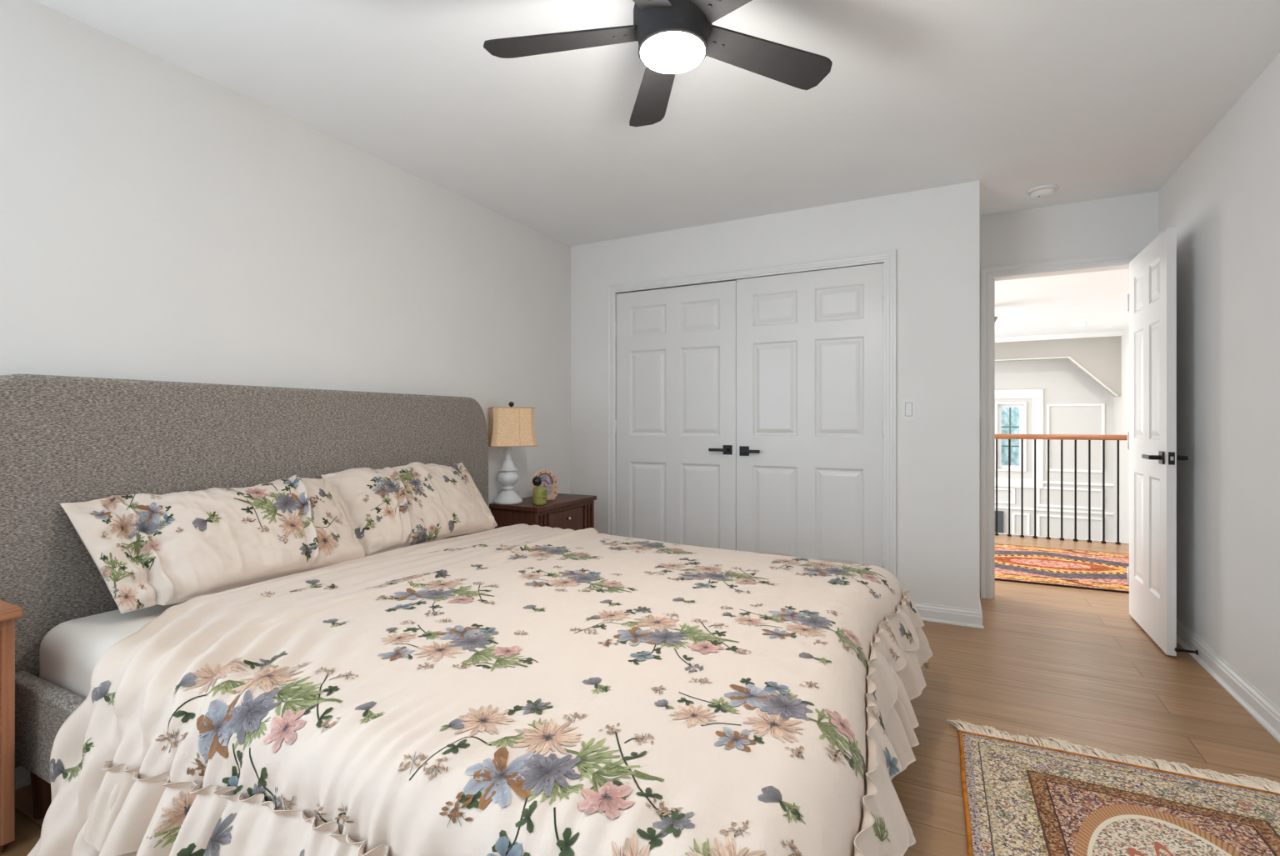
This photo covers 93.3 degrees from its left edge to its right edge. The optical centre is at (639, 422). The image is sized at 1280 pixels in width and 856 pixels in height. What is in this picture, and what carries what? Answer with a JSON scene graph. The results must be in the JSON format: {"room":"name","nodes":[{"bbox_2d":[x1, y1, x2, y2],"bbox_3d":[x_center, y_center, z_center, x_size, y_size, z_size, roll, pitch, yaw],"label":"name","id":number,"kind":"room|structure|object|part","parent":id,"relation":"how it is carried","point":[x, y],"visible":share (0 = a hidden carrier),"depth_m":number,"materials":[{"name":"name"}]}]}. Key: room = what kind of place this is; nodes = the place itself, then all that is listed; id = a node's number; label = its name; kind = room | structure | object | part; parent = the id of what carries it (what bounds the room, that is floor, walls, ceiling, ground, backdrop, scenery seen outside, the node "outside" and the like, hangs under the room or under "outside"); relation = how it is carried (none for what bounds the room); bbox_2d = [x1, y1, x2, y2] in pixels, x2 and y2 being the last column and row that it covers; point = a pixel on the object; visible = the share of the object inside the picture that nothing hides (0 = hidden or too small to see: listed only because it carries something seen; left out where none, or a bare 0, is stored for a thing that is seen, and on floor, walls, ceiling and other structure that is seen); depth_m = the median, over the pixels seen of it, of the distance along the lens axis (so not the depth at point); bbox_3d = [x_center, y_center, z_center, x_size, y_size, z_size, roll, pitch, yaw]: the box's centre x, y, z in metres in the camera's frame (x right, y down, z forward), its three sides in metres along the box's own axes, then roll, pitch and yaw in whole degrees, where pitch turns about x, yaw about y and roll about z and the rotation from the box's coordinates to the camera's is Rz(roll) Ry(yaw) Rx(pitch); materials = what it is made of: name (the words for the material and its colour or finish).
{"room":"bedroom","nodes":[
{"label":"bedroom","id":0,"kind":"room"},
{"bbox_2d":[0,0,570,510],"bbox_3d":[-1.766,-0.103,2.280,0.120,2.440,6.450,0,0,28],"label":"wall","id":1,"kind":"structure","parent":0,"point":[160,221],"depth_m":2.42,"materials":[{"name":"paint"}]},
{"bbox_2d":[15,765,30,789],"bbox_3d":[-1.823,1.071,2.013,0.026,0.092,5.685,0,0,28],"label":"baseboard","id":2,"kind":"structure","parent":1,"relation":"attached to","point":[22,777],"depth_m":1.86,"materials":[{"name":"paint"}]},
{"bbox_2d":[0,534,1279,855],"bbox_3d":[0.770,1.147,2.407,5.380,0.060,9.020,0,0,28],"label":"floor","id":3,"kind":"structure","parent":0,"point":[1073,665],"depth_m":2.42,"materials":[{"name":"brown wood"}]},
{"bbox_2d":[0,600,22,854],"bbox_3d":[-1.873,0.799,1.357,0.274,0.635,0.635,0,0,28],"label":"nightstand","id":4,"kind":"object","parent":3,"relation":"on","point":[9,612],"visible":1,"depth_m":1.56,"materials":[{"name":"brown wood"}]},
{"bbox_3d":[-1.674,1.104,1.562,0.042,0.026,0.041,0,0,28],"label":"leg","id":5,"kind":"part","parent":4,"relation":"part of","materials":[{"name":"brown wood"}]},
{"bbox_2d":[0,374,488,819],"bbox_3d":[-0.475,0.486,2.131,2.277,1.262,2.170,0,0,28],"label":"frame","id":6,"kind":"object","parent":3,"relation":"on","point":[63,438],"visible":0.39,"depth_m":2.00,"materials":[{"name":"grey fabric upholstery"}]},
{"bbox_3d":[-1.697,1.042,1.720,0.056,0.149,0.056,0,0,28],"label":"leg","id":7,"kind":"part","parent":6,"relation":"part of","materials":[{"name":"brown wood"}]},
{"bbox_3d":[-0.888,0.846,1.275,2.113,0.242,0.050,0,0,28],"label":"rail","id":8,"kind":"part","parent":6,"relation":"part of","materials":[{"name":"grey fabric"}]},
{"bbox_2d":[39,537,449,698],"bbox_3d":[-0.438,0.758,2.145,2.090,0.326,1.896,0,0,28],"label":"mattress","id":9,"kind":"object","parent":6,"relation":"on","point":[69,652],"visible":0.15,"depth_m":1.72,"materials":[{"name":"fabric"}]},
{"bbox_2d":[60,474,364,614],"bbox_3d":[-1.414,0.385,2.131,0.361,0.360,0.838,0,0,28],"label":"pillow","id":10,"kind":"object","parent":9,"relation":"on","point":[148,550],"visible":0.99,"depth_m":1.99,"materials":[{"name":"fabric"}]},
{"bbox_2d":[320,461,497,555],"bbox_3d":[-1.038,0.373,2.864,0.353,0.362,0.808,0,0,28],"label":"pillow","id":11,"kind":"object","parent":9,"relation":"on","point":[387,508],"visible":0.98,"depth_m":2.70,"materials":[{"name":"fabric"}]},
{"bbox_2d":[27,523,932,855],"bbox_3d":[-0.187,0.783,1.978,2.080,0.511,2.245,0,0,28],"label":"duvet","id":12,"kind":"object","parent":9,"relation":"on","point":[522,689],"visible":1,"depth_m":1.29,"materials":[{"name":"fabric"}]},
{"bbox_2d":[489,493,596,530],"bbox_3d":[-0.605,0.807,3.902,0.378,0.620,0.660,0,0,28],"label":"nightstand","id":13,"kind":"object","parent":3,"relation":"on","point":[574,512],"visible":0.38,"depth_m":3.73,"materials":[{"name":"brown wood"}]},
{"bbox_2d":[488,401,538,504],"bbox_3d":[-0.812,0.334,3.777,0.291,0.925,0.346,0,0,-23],"label":"table lamp","id":14,"kind":"object","parent":13,"relation":"on","point":[511,426],"visible":1,"depth_m":3.65,"materials":[{"name":"beige fabric"}]},
{"bbox_3d":[-0.795,0.026,3.736,0.282,0.233,0.246,0,0,-22],"label":"lamp shade","id":15,"kind":"part","parent":14,"relation":"part of","materials":[{"name":"beige fabric"}]},
{"bbox_2d":[532,476,546,504],"bbox_3d":[-0.607,0.411,3.663,0.085,0.170,0.085,0,0,28],"label":"candle jar","id":16,"kind":"object","parent":13,"relation":"on","point":[539,492],"visible":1,"depth_m":3.63,"materials":[{"name":"green glass"}]},
{"bbox_2d":[530,469,558,499],"bbox_3d":[-0.616,0.397,3.897,0.174,0.199,0.069,0,0,-12],"label":"photo frame","id":17,"kind":"object","parent":13,"relation":"on","point":[549,479],"visible":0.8,"depth_m":3.87,"materials":[{"name":"pink ceramic"}]},
{"bbox_2d":[539,474,552,494],"bbox_3d":[-0.610,0.398,3.869,0.098,0.133,0.003,0,0,-12],"label":"picture","id":18,"kind":"object","parent":17,"relation":"on","point":[547,482],"depth_m":3.87},
{"bbox_3d":[-0.472,0.667,3.832,0.016,0.224,0.382,0,0,28],"label":"drawer","id":19,"kind":"part","parent":13,"relation":"part of","materials":[{"name":"brown wood"}]},
{"bbox_2d":[995,434,1127,544],"bbox_3d":[2.940,0.615,6.305,4.885,1.004,0.068,0,0,28],"label":"stair railing","id":20,"kind":"object","parent":3,"relation":"on","point":[1062,437],"visible":0.59,"depth_m":5.71,"materials":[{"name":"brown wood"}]},
{"bbox_3d":[2.940,0.138,6.305,4.885,0.049,0.068,0,0,28],"label":"handrail","id":21,"kind":"part","parent":20,"relation":"part of","materials":[{"name":"brown wood"}]},
{"bbox_2d":[995,543,1129,593],"bbox_3d":[2.969,1.111,4.861,3.250,0.009,1.440,0,0,26],"label":"rug","id":22,"kind":"object","parent":3,"relation":"on","point":[1104,571],"visible":0.14,"depth_m":4.62,"materials":[{"name":"multicoloured fabric"}]},
{"bbox_2d":[995,532,1129,544],"bbox_3d":[2.862,1.311,6.419,5.140,0.412,0.030,0,0,28],"label":"trim","id":23,"kind":"structure","parent":3,"relation":"on","point":[1057,537],"depth_m":5.78,"materials":[{"name":"paint"}]},
{"bbox_2d":[945,719,1279,855],"bbox_3d":[1.338,1.105,1.270,1.256,0.024,1.665,0,0,26],"label":"area rug","id":24,"kind":"object","parent":3,"relation":"on","point":[1021,797],"visible":1,"depth_m":1.76,"materials":[{"name":"fabric"}]},
{"bbox_2d":[34,0,1279,337],"bbox_3d":[1.903,-1.353,4.579,5.380,0.060,13.920,0,0,28],"label":"ceiling","id":25,"kind":"structure","parent":0,"point":[1090,99],"depth_m":2.46,"materials":[{"name":"paint"}]},
{"bbox_2d":[483,0,832,126],"bbox_3d":[0.071,-1.169,1.653,1.065,0.308,1.017,0,0,28],"label":"ceiling fan","id":26,"kind":"object","parent":25,"relation":"hanging from","point":[673,37],"visible":1,"depth_m":1.74,"materials":[{"name":"black"}]},
{"bbox_3d":[-0.227,-1.101,1.748,0.452,0.033,0.127,0,0,11],"label":"blade","id":27,"kind":"part","parent":26,"relation":"part of","materials":[{"name":"black wood"}]},
{"bbox_3d":[-0.066,-1.101,1.406,0.127,0.033,0.453,0,0,28],"label":"blade","id":28,"kind":"part","parent":26,"relation":"part of","materials":[{"name":"black wood"}]},
{"bbox_3d":[0.049,-1.101,2.010,0.127,0.033,0.452,0,0,-7],"label":"blade","id":29,"kind":"part","parent":26,"relation":"part of","materials":[{"name":"black wood"}]},
{"bbox_2d":[640,31,704,74],"bbox_3d":[0.091,-1.024,1.689,0.181,0.020,0.181,0,0,28],"label":"diffuser","id":30,"kind":"object","parent":26,"relation":"attached to","point":[671,52],"depth_m":1.66,"materials":[{"name":"white glass"}]},
{"bbox_3d":[0.314,-1.101,1.454,0.127,0.033,0.452,0,0,-43],"label":"blade","id":31,"kind":"part","parent":26,"relation":"part of","materials":[{"name":"black wood"}]},
{"bbox_3d":[0.384,-1.101,1.829,0.452,0.033,0.127,0,0,-25],"label":"blade","id":32,"kind":"part","parent":26,"relation":"part of","materials":[{"name":"black wood"}]},
{"bbox_2d":[1027,184,1058,199],"bbox_3d":[2.287,-1.300,3.431,0.148,0.046,0.148,0,0,28],"label":"smoke detector","id":33,"kind":"object","parent":25,"relation":"attached to","point":[1043,192],"visible":1,"depth_m":3.40,"materials":[{"name":"white plastic"}]},
{"bbox_2d":[1069,323,1086,325],"bbox_3d":[5.904,-1.318,8.143,0.190,0.010,0.190,0,0,28],"label":"recessed light","id":34,"kind":"object","parent":25,"relation":"in","point":[1075,324],"visible":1,"depth_m":8.11,"materials":[{"name":"white plastic"}]},
{"bbox_2d":[570,180,979,609],"bbox_3d":[0.691,-0.098,3.965,2.679,2.450,0.100,0,0,28],"label":"wall","id":35,"kind":"structure","parent":0,"point":[934,232],"depth_m":3.46,"materials":[{"name":"paint"}]},
{"bbox_2d":[615,280,736,549],"bbox_3d":[0.219,0.090,4.147,0.907,2.037,0.091,0,0,28],"label":"door","id":36,"kind":"structure","parent":35,"relation":"in","point":[676,421],"depth_m":4.13,"materials":[{"name":"paint"}]},
{"bbox_3d":[0.509,0.179,3.953,0.127,0.020,0.014,0,0,28],"label":"lever","id":37,"kind":"part","parent":36,"relation":"part of","materials":[{"name":"black metal"}]},
{"bbox_3d":[0.575,0.179,3.968,0.062,0.062,0.009,0,0,28],"label":"handle","id":38,"kind":"part","parent":36,"relation":"part of","materials":[{"name":"black metal"}]},
{"bbox_2d":[606,248,896,578],"bbox_3d":[0.621,0.058,3.934,1.934,2.118,0.019,0,0,28],"label":"trim","id":39,"kind":"structure","parent":35,"relation":"attached to","point":[888,257],"depth_m":3.69,"materials":[{"name":"paint"}]},
{"bbox_2d":[736,263,884,568],"bbox_3d":[1.026,0.088,3.726,0.907,2.041,0.091,0,0,28],"label":"door","id":40,"kind":"structure","parent":35,"relation":"in","point":[810,345],"depth_m":3.72,"materials":[{"name":"paint"}]},
{"bbox_3d":[0.675,0.184,3.916,0.062,0.062,0.009,0,0,28],"label":"handle","id":41,"kind":"part","parent":40,"relation":"part of","materials":[{"name":"black metal"}]},
{"bbox_3d":[0.701,0.184,3.853,0.127,0.020,0.014,0,0,28],"label":"lever","id":42,"kind":"part","parent":40,"relation":"part of","materials":[{"name":"black metal"}]},
{"bbox_2d":[901,399,915,419],"bbox_3d":[1.539,-0.076,3.461,0.072,0.116,0.010,0,0,28],"label":"light switch","id":43,"kind":"object","parent":35,"relation":"attached to","point":[908,406],"visible":1,"depth_m":3.46,"materials":[{"name":"white plastic"}]},
{"bbox_2d":[913,601,984,629],"bbox_3d":[1.674,1.071,3.382,0.437,0.092,0.024,0,0,28],"label":"baseboard","id":44,"kind":"structure","parent":35,"relation":"attached to","point":[930,612],"depth_m":3.35,"materials":[{"name":"paint"}]},
{"bbox_2d":[979,395,980,417],"bbox_3d":[1.894,-0.088,3.366,0.008,0.116,0.072,0,0,28],"label":"light switch","id":45,"kind":"object","parent":35,"relation":"attached to","point":[979,396],"visible":0.94,"depth_m":3.34,"materials":[{"name":"white plastic"}]},
{"bbox_2d":[995,358,1113,540],"bbox_3d":[4.963,1.272,10.449,5.380,5.190,0.120,0,0,28],"label":"wall","id":46,"kind":"structure","parent":0,"point":[1062,382],"depth_m":9.50,"materials":[{"name":"paint"}]},
{"bbox_2d":[995,510,1003,533],"bbox_3d":[5.624,2.107,10.007,0.680,1.320,0.047,0,0,28],"label":"fireplace","id":47,"kind":"object","parent":46,"relation":"attached to","point":[1000,513],"visible":0.12,"depth_m":9.85,"materials":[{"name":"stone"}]},
{"bbox_2d":[995,389,1043,488],"bbox_3d":[6.040,0.257,9.854,0.880,1.580,0.120,0,0,28],"label":"window","id":48,"kind":"structure","parent":46,"relation":"in","point":[1010,417],"depth_m":9.80,"materials":[{"name":"paint"}]},
{"bbox_3d":[6.053,0.227,9.878,0.252,0.960,0.005,0,0,28],"label":"pane","id":49,"kind":"part","parent":48,"relation":"part of","materials":[{"name":"clear glass"}]},
{"bbox_3d":[6.056,0.227,9.885,0.400,1.100,0.050,0,0,28],"label":"frame","id":50,"kind":"part","parent":48,"relation":"part of","materials":[{"name":"paint"}]},
{"bbox_3d":[6.024,0.227,9.823,0.430,1.120,0.050,0,0,28],"label":"casing","id":51,"kind":"part","parent":48,"relation":"part of","materials":[{"name":"paint"}]},
{"bbox_2d":[995,403,1114,539],"bbox_3d":[4.928,1.062,10.383,5.140,2.710,0.030,0,0,28],"label":"trim panel","id":52,"kind":"object","parent":46,"relation":"attached to","point":[1102,405],"visible":0.52,"depth_m":9.49,"materials":[{"name":"paint"}]},
{"bbox_2d":[995,335,1121,396],"bbox_3d":[4.769,-0.853,10.077,5.140,0.940,0.280,0,0,28],"label":"wall","id":53,"kind":"structure","parent":0,"point":[1102,357],"depth_m":8.97,"materials":[{"name":"beige paint"}]},
{"bbox_2d":[995,356,1118,396],"bbox_3d":[4.702,-0.685,9.981,5.110,0.605,0.072,0,0,28],"label":"trim","id":54,"kind":"structure","parent":53,"relation":"attached to","point":[1069,357],"depth_m":9.03,"materials":[{"name":"paint"}]},
{"bbox_2d":[995,330,1122,342],"bbox_3d":[4.690,-1.288,9.926,5.140,0.070,0.060,0,0,28],"label":"crown molding","id":55,"kind":"structure","parent":53,"relation":"attached to","point":[1115,333],"depth_m":9.05,"materials":[{"name":"paint"}]},
{"bbox_2d":[979,190,1158,597],"bbox_3d":[1.694,-0.098,4.180,5.380,2.450,0.120,0,0,28],"label":"wall","id":56,"kind":"structure","parent":0,"point":[1127,223],"depth_m":3.65,"materials":[{"name":"paint"}]},
{"bbox_2d":[980,250,1141,599],"bbox_3d":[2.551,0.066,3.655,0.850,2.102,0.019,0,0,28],"label":"door frame","id":57,"kind":"structure","parent":56,"relation":"in","point":[987,273],"depth_m":3.82,"materials":[{"name":"paint"}]},
{"bbox_2d":[1126,226,1188,655],"bbox_3d":[2.685,0.090,3.179,0.148,2.030,0.724,0,0,28],"label":"door","id":58,"kind":"structure","parent":56,"relation":"in","point":[1152,297],"depth_m":3.06,"materials":[{"name":"paint"}]},
{"bbox_3d":[2.514,0.170,2.997,0.014,0.020,0.127,0,0,28],"label":"lever","id":59,"kind":"part","parent":58,"relation":"part of","materials":[{"name":"black metal"}]},
{"bbox_3d":[2.530,0.170,2.930,0.009,0.062,0.062,0,0,28],"label":"handle","id":60,"kind":"part","parent":58,"relation":"part of","materials":[{"name":"black metal"}]},
{"bbox_3d":[2.522,0.170,2.866,0.024,0.060,0.005,0,0,28],"label":"latch plate","id":61,"kind":"part","parent":58,"relation":"part of","materials":[{"name":"black metal"}]},
{"bbox_2d":[1113,327,1129,542],"bbox_3d":[5.730,1.272,6.232,0.120,5.190,7.250,0,0,28],"label":"wall","id":62,"kind":"structure","parent":0,"point":[1121,404],"depth_m":8.68,"materials":[{"name":"paint"}]},
{"bbox_2d":[1158,52,1279,709],"bbox_3d":[1.524,-0.103,0.565,0.120,2.440,6.450,0,0,28],"label":"wall","id":63,"kind":"structure","parent":0,"point":[1222,202],"depth_m":2.52,"materials":[{"name":"paint"}]},
{"bbox_2d":[1175,647,1198,654],"bbox_3d":[2.564,1.072,2.836,0.080,0.024,0.024,0,0,28],"label":"door stop","id":64,"kind":"object","parent":63,"relation":"attached to","point":[1177,649],"visible":1,"depth_m":2.83,"materials":[{"name":"black metal"}]},
{"bbox_3d":[2.571,1.072,2.832,0.065,0.024,0.024,0,0,28],"label":"rod","id":65,"kind":"part","parent":64,"relation":"part of","materials":[{"name":"black metal"}]},
{"bbox_2d":[1176,618,1279,742],"bbox_3d":[1.482,1.071,0.643,0.026,0.092,6.310,0,0,28],"label":"baseboard","id":66,"kind":"structure","parent":63,"relation":"attached to","point":[1267,713],"depth_m":2.48,"materials":[{"name":"paint"}]},
{"bbox_3d":[1.983,-0.103,3.655,0.100,2.440,0.545,0,0,28],"label":"wall","id":67,"kind":"structure","parent":0,"visible":0},
{"bbox_2d":[979,595,981,609],"bbox_3d":[2.006,1.071,3.574,0.015,0.092,0.622,0,0,28],"label":"baseboard","id":68,"kind":"structure","parent":67,"relation":"attached to","point":[980,607],"depth_m":3.43,"materials":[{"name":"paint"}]}
]}

